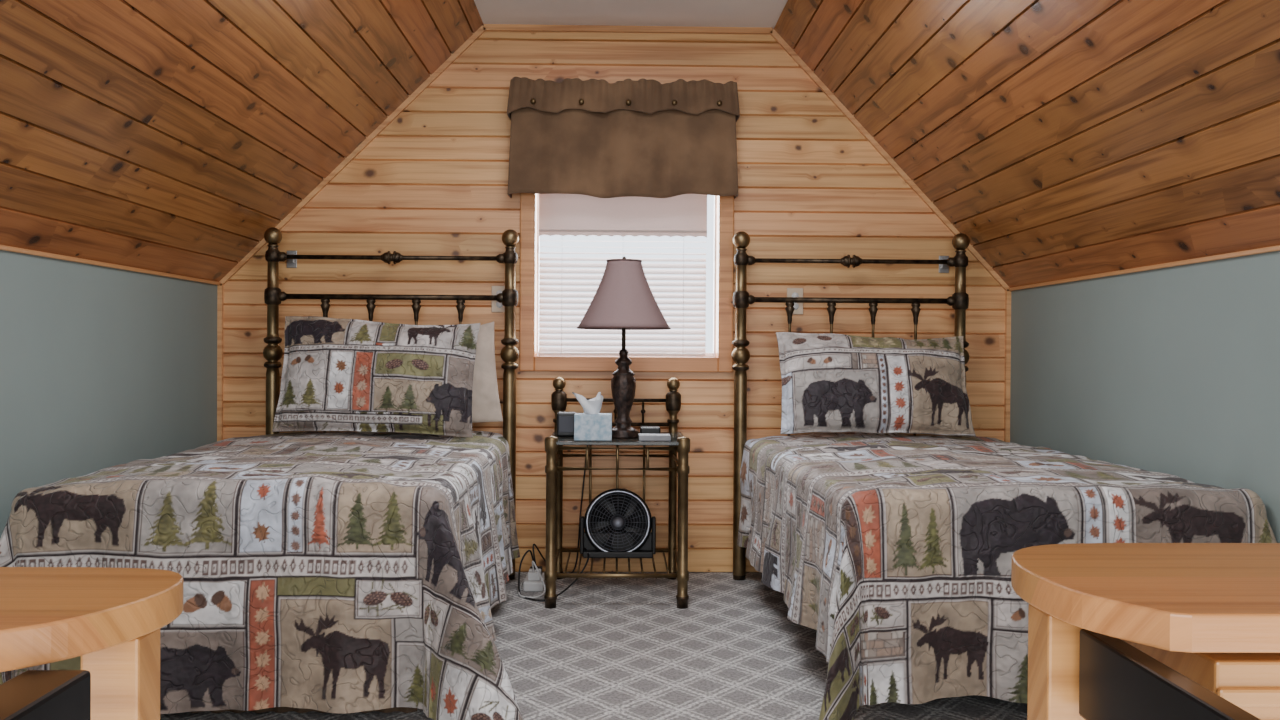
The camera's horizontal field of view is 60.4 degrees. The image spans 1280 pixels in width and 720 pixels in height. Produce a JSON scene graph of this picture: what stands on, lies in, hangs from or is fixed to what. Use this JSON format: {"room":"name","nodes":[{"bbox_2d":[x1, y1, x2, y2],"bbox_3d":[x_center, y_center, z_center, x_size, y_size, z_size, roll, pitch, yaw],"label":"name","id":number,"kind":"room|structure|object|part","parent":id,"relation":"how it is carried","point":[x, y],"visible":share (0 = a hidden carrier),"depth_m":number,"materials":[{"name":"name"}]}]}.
{"room":"attic bedroom","nodes":[
{"label":"attic bedroom","id":0,"kind":"room"},
{"bbox_2d":[0,250,216,537],"bbox_3d":[-1.793,0.322,1.607,0.080,1.285,6.483,0,1,-1],"label":"wall","id":1,"kind":"structure","parent":0,"point":[101,367],"depth_m":3.63,"materials":[{"name":"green paint"}]},
{"bbox_2d":[0,245,219,284],"bbox_3d":[-1.742,-0.299,1.553,0.012,0.014,6.383,0,1,-1],"label":"trim","id":2,"kind":"structure","parent":1,"relation":"attached to","point":[2,247],"depth_m":3.61,"materials":[{"name":"brown wood"}]},
{"bbox_2d":[0,0,483,281],"bbox_3d":[-1.199,-0.880,1.579,1.205,1.195,6.463,0,1,-1],"label":"ceiling","id":3,"kind":"structure","parent":0,"point":[166,136],"depth_m":3.38,"materials":[{"name":"brown wood"}]},
{"bbox_2d":[160,572,1027,719],"bbox_3d":[-0.040,0.985,1.625,3.634,0.060,6.633,0,1,-1],"label":"floor","id":4,"kind":"structure","parent":0,"point":[609,648],"depth_m":3.47,"materials":[{"name":"carpet"}]},
{"bbox_2d":[0,567,182,719],"bbox_3d":[-0.803,0.586,0.781,0.734,0.745,0.685,0,1,-1],"label":"desk","id":5,"kind":"object","parent":4,"relation":"on","point":[110,618],"visible":1,"depth_m":0.98,"materials":[{"name":"brown wood"}]},
{"bbox_3d":[-0.475,0.603,1.006,0.052,0.711,0.050,0,1,-1],"label":"panel","id":6,"kind":"part","parent":5,"relation":"part of","materials":[{"name":"brown wood"}]},
{"bbox_2d":[191,227,518,712],"bbox_3d":[-1.039,0.192,3.783,1.092,1.475,1.777,0,1,-1],"label":"bed","id":7,"kind":"object","parent":4,"relation":"on","point":[273,296],"visible":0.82,"depth_m":4.61,"materials":[{"name":"gold metal"}]},
{"bbox_2d":[0,431,522,719],"bbox_3d":[-1.020,0.607,3.605,1.496,0.622,2.128,0,1,-1],"label":"quilt","id":8,"kind":"object","parent":7,"relation":"on","point":[330,572],"visible":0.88,"depth_m":2.82,"materials":[{"name":"multicoloured fabric"}]},
{"bbox_2d":[272,316,479,437],"bbox_3d":[-1.051,0.065,4.410,0.804,0.481,0.228,0,1,-1],"label":"pillow","id":9,"kind":"object","parent":8,"relation":"on","point":[338,374],"visible":1,"depth_m":4.34,"materials":[{"name":"multicoloured fabric"}]},
{"bbox_2d":[357,322,502,433],"bbox_3d":[-0.886,0.075,4.562,0.640,0.474,0.110,0,1,-1],"label":"pillow","id":10,"kind":"object","parent":8,"relation":"on","point":[486,407],"visible":0.18,"depth_m":4.54,"materials":[{"name":"beige fabric"}]},
{"bbox_3d":[-1.543,0.181,4.621,0.080,1.475,0.080,0,1,-1],"label":"post","id":11,"kind":"part","parent":7,"relation":"part of","materials":[{"name":"gold metal"}]},
{"bbox_3d":[-1.044,-0.264,4.627,0.993,0.040,0.040,0,1,-1],"label":"rail","id":12,"kind":"part","parent":7,"relation":"part of","materials":[{"name":"gold metal"}]},
{"bbox_3d":[-1.043,-0.430,4.625,0.993,0.040,0.040,0,1,-1],"label":"rail","id":13,"kind":"part","parent":7,"relation":"part of","materials":[{"name":"gold metal"}]},
{"bbox_3d":[-0.550,0.187,4.641,0.080,1.475,0.080,0,1,-1],"label":"post","id":14,"kind":"part","parent":7,"relation":"part of","materials":[{"name":"gold metal"}]},
{"bbox_2d":[518,561,545,597],"bbox_3d":[-0.432,0.865,4.497,0.114,0.124,0.449,0,1,-1],"label":"power strip","id":15,"kind":"object","parent":4,"relation":"on","point":[534,581],"visible":0.96,"depth_m":4.40,"materials":[{"name":"white plastic"}]},
{"bbox_2d":[544,377,689,608],"bbox_3d":[-0.095,0.502,4.405,0.555,0.854,0.584,0,1,-1],"label":"nightstand","id":16,"kind":"object","parent":4,"relation":"on","point":[554,447],"visible":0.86,"depth_m":4.14,"materials":[{"name":"gold metal"}]},
{"bbox_3d":[-0.334,0.608,4.135,0.052,0.645,0.052,0,1,-1],"label":"leg","id":17,"kind":"part","parent":16,"relation":"part of","materials":[{"name":"gold metal"}]},
{"bbox_3d":[-0.345,0.499,4.659,0.066,0.854,0.066,0,1,-1],"label":"post","id":18,"kind":"part","parent":16,"relation":"part of","materials":[{"name":"gold metal"}]},
{"bbox_2d":[557,412,575,436],"bbox_3d":[-0.291,0.254,4.361,0.076,0.095,0.073,0,1,-1],"label":"alarm clock","id":19,"kind":"object","parent":16,"relation":"on","point":[565,420],"visible":0.83,"depth_m":4.33,"materials":[{"name":"black plastic"}]},
{"bbox_2d":[518,488,655,600],"bbox_3d":[-0.204,0.729,4.415,0.562,0.405,0.280,0,1,-14],"label":"desk fan","id":20,"kind":"object","parent":16,"relation":"on","point":[617,523],"visible":0.96,"depth_m":4.48,"materials":[{"name":"black plastic"}]},
{"bbox_3d":[-0.336,0.828,4.383,0.304,0.206,0.304,0,1,-1],"label":"cord","id":21,"kind":"part","parent":20,"relation":"part of","materials":[{"name":"black plastic"}]},
{"bbox_2d":[588,494,647,550],"bbox_3d":[-0.090,0.661,4.473,0.253,0.247,0.061,0,1,-1],"label":"grille","id":22,"kind":"object","parent":20,"relation":"attached to","point":[605,539],"depth_m":4.48,"materials":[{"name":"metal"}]},
{"bbox_2d":[572,392,611,440],"bbox_3d":[-0.184,0.213,4.199,0.153,0.182,0.110,0,1,-1],"label":"tissue box","id":23,"kind":"object","parent":16,"relation":"on","point":[590,425],"visible":1,"depth_m":4.15,"materials":[{"name":"cardboard"}]},
{"bbox_2d":[532,256,670,572],"bbox_3d":[-0.169,0.261,4.416,0.369,1.336,0.676,0,1,-42],"label":"table lamp","id":24,"kind":"object","parent":16,"relation":"on","point":[623,300],"visible":0.83,"depth_m":4.23,"materials":[{"name":"brown metal"}]},
{"bbox_3d":[-0.202,0.572,4.581,0.427,0.709,0.275,1,1,27],"label":"cord","id":25,"kind":"part","parent":24,"relation":"part of","materials":[{"name":"black plastic"}]},
{"bbox_3d":[-0.062,-0.255,4.298,0.362,0.263,0.362,0,1,-1],"label":"lamp shade","id":26,"kind":"part","parent":24,"relation":"part of","materials":[{"name":"fabric"}]},
{"bbox_3d":[-0.063,-0.216,4.298,0.032,0.360,0.032,0,1,-1],"label":"stem","id":27,"kind":"part","parent":24,"relation":"part of","materials":[{"name":"black metal"}]},
{"bbox_3d":[-0.063,-0.124,4.299,0.369,0.007,0.369,0,1,-1],"label":"shade trim","id":28,"kind":"part","parent":24,"relation":"part of","materials":[{"name":"brown fabric"}]},
{"bbox_3d":[-0.062,-0.386,4.296,0.140,0.007,0.140,0,1,-1],"label":"shade trim","id":29,"kind":"part","parent":24,"relation":"part of","materials":[{"name":"fabric"}]},
{"bbox_2d":[556,548,677,578],"bbox_3d":[-0.093,0.811,4.404,0.513,0.020,0.542,0,1,-1],"label":"shelf","id":30,"kind":"object","parent":16,"relation":"attached to","point":[672,552],"depth_m":4.15,"materials":[{"name":"gold metal"}]},
{"bbox_3d":[-0.090,0.330,4.400,0.508,0.016,0.537,0,1,-1],"label":"frame rail","id":31,"kind":"part","parent":16,"relation":"part of","materials":[{"name":"gold metal"}]},
{"bbox_3d":[-0.091,0.407,4.401,0.508,0.016,0.537,0,1,-1],"label":"frame rail","id":32,"kind":"part","parent":16,"relation":"part of","materials":[{"name":"gold metal"}]},
{"bbox_3d":[-0.101,0.221,4.661,0.484,0.117,0.020,0,1,-1],"label":"gallery rail","id":33,"kind":"part","parent":16,"relation":"part of","materials":[{"name":"gold metal"}]},
{"bbox_2d":[640,426,659,433],"bbox_3d":[0.041,0.286,4.415,0.080,0.035,0.080,0,1,-1],"label":"dock","id":34,"kind":"object","parent":16,"relation":"on","point":[643,429],"visible":0.66,"depth_m":4.38,"materials":[{"name":"black plastic"}]},
{"bbox_2d":[638,434,670,440],"bbox_3d":[0.055,0.295,4.205,0.120,0.020,0.100,0,1,-1],"label":"notepad","id":35,"kind":"object","parent":16,"relation":"on","point":[642,437],"visible":1,"depth_m":4.16,"materials":[{"name":"white paper"}]},
{"bbox_3d":[0.139,0.501,4.669,0.066,0.854,0.066,0,1,-1],"label":"post","id":36,"kind":"part","parent":16,"relation":"part of","materials":[{"name":"gold metal"}]},
{"bbox_3d":[0.162,0.611,4.145,0.052,0.645,0.052,0,1,-1],"label":"leg","id":37,"kind":"part","parent":16,"relation":"part of","materials":[{"name":"gold metal"}]},
{"bbox_2d":[731,231,969,579],"bbox_3d":[0.982,0.204,3.828,1.159,1.475,1.770,0,1,-1],"label":"bed","id":38,"kind":"object","parent":4,"relation":"on","point":[959,301],"visible":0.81,"depth_m":4.65,"materials":[{"name":"gold metal"}]},
{"bbox_3d":[0.425,0.193,4.662,0.080,1.475,0.080,0,1,-1],"label":"post","id":39,"kind":"part","parent":38,"relation":"part of","materials":[{"name":"gold metal"}]},
{"bbox_3d":[0.895,-0.253,4.668,0.934,0.040,0.040,0,1,-1],"label":"rail","id":40,"kind":"part","parent":38,"relation":"part of","materials":[{"name":"gold metal"}]},
{"bbox_3d":[0.896,-0.419,4.666,0.934,0.040,0.040,0,1,-1],"label":"rail","id":41,"kind":"part","parent":38,"relation":"part of","materials":[{"name":"gold metal"}]},
{"bbox_3d":[1.359,0.198,4.681,0.080,1.475,0.080,0,1,-1],"label":"post","id":42,"kind":"part","parent":38,"relation":"part of","materials":[{"name":"gold metal"}]},
{"bbox_2d":[737,432,1276,719],"bbox_3d":[1.015,0.619,3.683,1.227,0.622,1.998,0,1,-1],"label":"quilt","id":43,"kind":"object","parent":38,"relation":"on","point":[897,549],"visible":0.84,"depth_m":2.85,"materials":[{"name":"multicoloured fabric"}]},
{"bbox_2d":[776,332,975,436],"bbox_3d":[0.951,0.095,4.471,0.787,0.416,0.262,0,1,-1],"label":"pillow","id":44,"kind":"object","parent":43,"relation":"on","point":[832,383],"visible":1,"depth_m":4.39,"materials":[{"name":"multicoloured fabric"}]},
{"bbox_2d":[1011,543,1279,719],"bbox_3d":[0.757,0.590,0.869,0.742,0.754,0.795,0,1,-1],"label":"desk","id":45,"kind":"object","parent":4,"relation":"on","point":[1117,631],"visible":1,"depth_m":0.99,"materials":[{"name":"brown wood"}]},
{"bbox_3d":[0.406,0.602,1.077,0.040,0.721,0.055,0,1,-1],"label":"panel","id":46,"kind":"part","parent":45,"relation":"part of","materials":[{"name":"brown wood"}]},
{"bbox_3d":[0.793,0.362,1.057,0.605,0.206,0.226,0,1,-1],"label":"drawer","id":47,"kind":"part","parent":45,"relation":"part of","materials":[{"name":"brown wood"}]},
{"bbox_2d":[223,31,1004,571],"bbox_3d":[-0.099,-0.269,4.785,3.494,2.390,0.011,0,1,-1],"label":"wall","id":48,"kind":"structure","parent":0,"point":[434,181],"depth_m":4.79,"materials":[{"name":"brown wood"}]},
{"bbox_2d":[217,283,223,440],"bbox_3d":[-1.814,0.293,4.739,0.030,1.245,0.020,0,1,-1],"label":"trim","id":49,"kind":"structure","parent":48,"relation":"attached to","point":[220,289],"depth_m":4.73,"materials":[{"name":"brown wood"}]},
{"bbox_2d":[287,250,296,267],"bbox_3d":[-1.502,-0.435,4.739,0.044,0.075,0.020,0,1,-1],"label":"wall bracket","id":50,"kind":"object","parent":48,"relation":"attached to","point":[291,263],"visible":0.81,"depth_m":4.74,"materials":[{"name":"metal"}]},
{"bbox_2d":[219,25,484,285],"bbox_3d":[-1.242,-0.883,4.740,1.151,1.136,0.020,0,1,-1],"label":"trim","id":51,"kind":"structure","parent":48,"relation":"attached to","point":[480,31],"depth_m":4.73,"materials":[{"name":"brown wood"}]},
{"bbox_2d":[491,286,504,311],"bbox_3d":[-0.607,-0.264,4.764,0.072,0.116,0.010,0,1,-1],"label":"wall outlet","id":52,"kind":"object","parent":48,"relation":"attached to","point":[496,306],"visible":0.51,"depth_m":4.76,"materials":[{"name":"white plastic"}]},
{"bbox_2d":[496,302,502,307],"bbox_3d":[-0.607,-0.242,4.760,0.032,0.032,0.002,0,1,-1],"label":"receptacle","id":53,"kind":"object","parent":52,"relation":"attached to","point":[498,305],"depth_m":4.76,"materials":[{"name":"white plastic"}]},
{"bbox_2d":[507,77,739,198],"bbox_3d":[-0.070,-0.933,4.680,0.981,0.498,0.185,0,1,-1],"label":"window valance","id":54,"kind":"object","parent":48,"relation":"attached to","point":[600,138],"visible":1,"depth_m":4.63,"materials":[{"name":"brown suede"},{"name":"antique brass"}]},
{"bbox_2d":[519,193,733,371],"bbox_3d":[-0.057,-0.539,4.846,0.924,1.178,0.184,0,1,-1],"label":"window","id":55,"kind":"structure","parent":48,"relation":"in","point":[720,360],"depth_m":4.76,"materials":[{"name":"brown wood"}]},
{"bbox_2d":[539,235,705,355],"bbox_3d":[-0.075,-0.540,4.839,0.733,1.043,0.032,0,1,-1],"label":"window blind","id":56,"kind":"object","parent":55,"relation":"attached to","point":[571,351],"visible":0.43,"depth_m":4.84,"materials":[{"name":"white plastic"}]},
{"bbox_3d":[-0.078,-0.025,4.845,0.733,0.014,0.022,0,1,-1],"label":"rail","id":57,"kind":"part","parent":56,"relation":"part of","materials":[{"name":"white plastic"}]},
{"bbox_3d":[0.192,-0.525,4.830,0.002,0.995,0.002,1,1,35],"label":"ladder cord","id":58,"kind":"part","parent":56,"relation":"part of","materials":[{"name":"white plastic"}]},
{"bbox_2d":[539,194,706,237],"bbox_3d":[-0.072,-0.795,4.802,0.733,0.518,0.028,0,1,-1],"label":"roller shade","id":59,"kind":"object","parent":55,"relation":"attached to","point":[683,215],"visible":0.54,"depth_m":4.79,"materials":[{"name":"fabric"}]},
{"bbox_2d":[484,24,772,34],"bbox_3d":[-0.050,-1.434,4.760,1.248,0.030,0.020,0,1,-1],"label":"trim","id":60,"kind":"structure","parent":48,"relation":"attached to","point":[488,27],"depth_m":4.75,"materials":[{"name":"brown wood"}]},
{"bbox_2d":[787,288,802,314],"bbox_3d":[0.675,-0.256,4.791,0.072,0.116,0.010,0,1,-1],"label":"wall outlet","id":61,"kind":"object","parent":48,"relation":"attached to","point":[791,292],"visible":0.71,"depth_m":4.79,"materials":[{"name":"white plastic"}]},
{"bbox_2d":[793,303,798,309],"bbox_3d":[0.675,-0.234,4.787,0.032,0.032,0.002,0,1,-1],"label":"receptacle","id":62,"kind":"object","parent":61,"relation":"attached to","point":[796,305],"depth_m":4.79,"materials":[{"name":"white plastic"}]},
{"bbox_2d":[770,29,1009,290],"bbox_3d":[1.094,-0.869,4.789,1.070,1.136,0.020,0,1,-1],"label":"trim","id":63,"kind":"structure","parent":48,"relation":"attached to","point":[775,35],"depth_m":4.78,"materials":[{"name":"brown wood"}]},
{"bbox_2d":[939,256,948,272],"bbox_3d":[1.327,-0.418,4.798,0.044,0.075,0.020,0,1,-1],"label":"wall bracket","id":64,"kind":"object","parent":48,"relation":"attached to","point":[943,268],"visible":0.8,"depth_m":4.80,"materials":[{"name":"metal"}]},
{"bbox_2d":[1004,289,1010,441],"bbox_3d":[1.611,0.314,4.811,0.030,1.245,0.020,0,1,-1],"label":"trim","id":65,"kind":"structure","parent":48,"relation":"attached to","point":[1007,293],"depth_m":4.80,"materials":[{"name":"brown wood"}]},
{"bbox_2d":[474,0,787,28],"bbox_3d":[0.015,-1.445,1.629,1.368,0.060,6.483,0,1,-1],"label":"ceiling","id":66,"kind":"structure","parent":0,"point":[695,13],"depth_m":4.56,"materials":[{"name":"white paint"}]},
{"bbox_2d":[774,0,1279,287],"bbox_3d":[1.184,-0.866,1.629,1.120,1.198,6.463,0,1,-1],"label":"ceiling","id":67,"kind":"structure","parent":0,"point":[1065,139],"depth_m":3.30,"materials":[{"name":"brown wood"}]},
{"bbox_2d":[1010,251,1279,542],"bbox_3d":[1.720,0.343,1.681,0.080,1.285,6.483,0,1,-1],"label":"wall","id":68,"kind":"structure","parent":0,"point":[1175,370],"depth_m":3.46,"materials":[{"name":"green paint"}]},
{"bbox_2d":[1009,245,1279,290],"bbox_3d":[1.679,-0.279,1.624,0.012,0.014,6.383,0,1,-1],"label":"trim","id":69,"kind":"structure","parent":68,"relation":"attached to","point":[1271,248],"depth_m":3.45,"materials":[{"name":"brown wood"}]}
]}

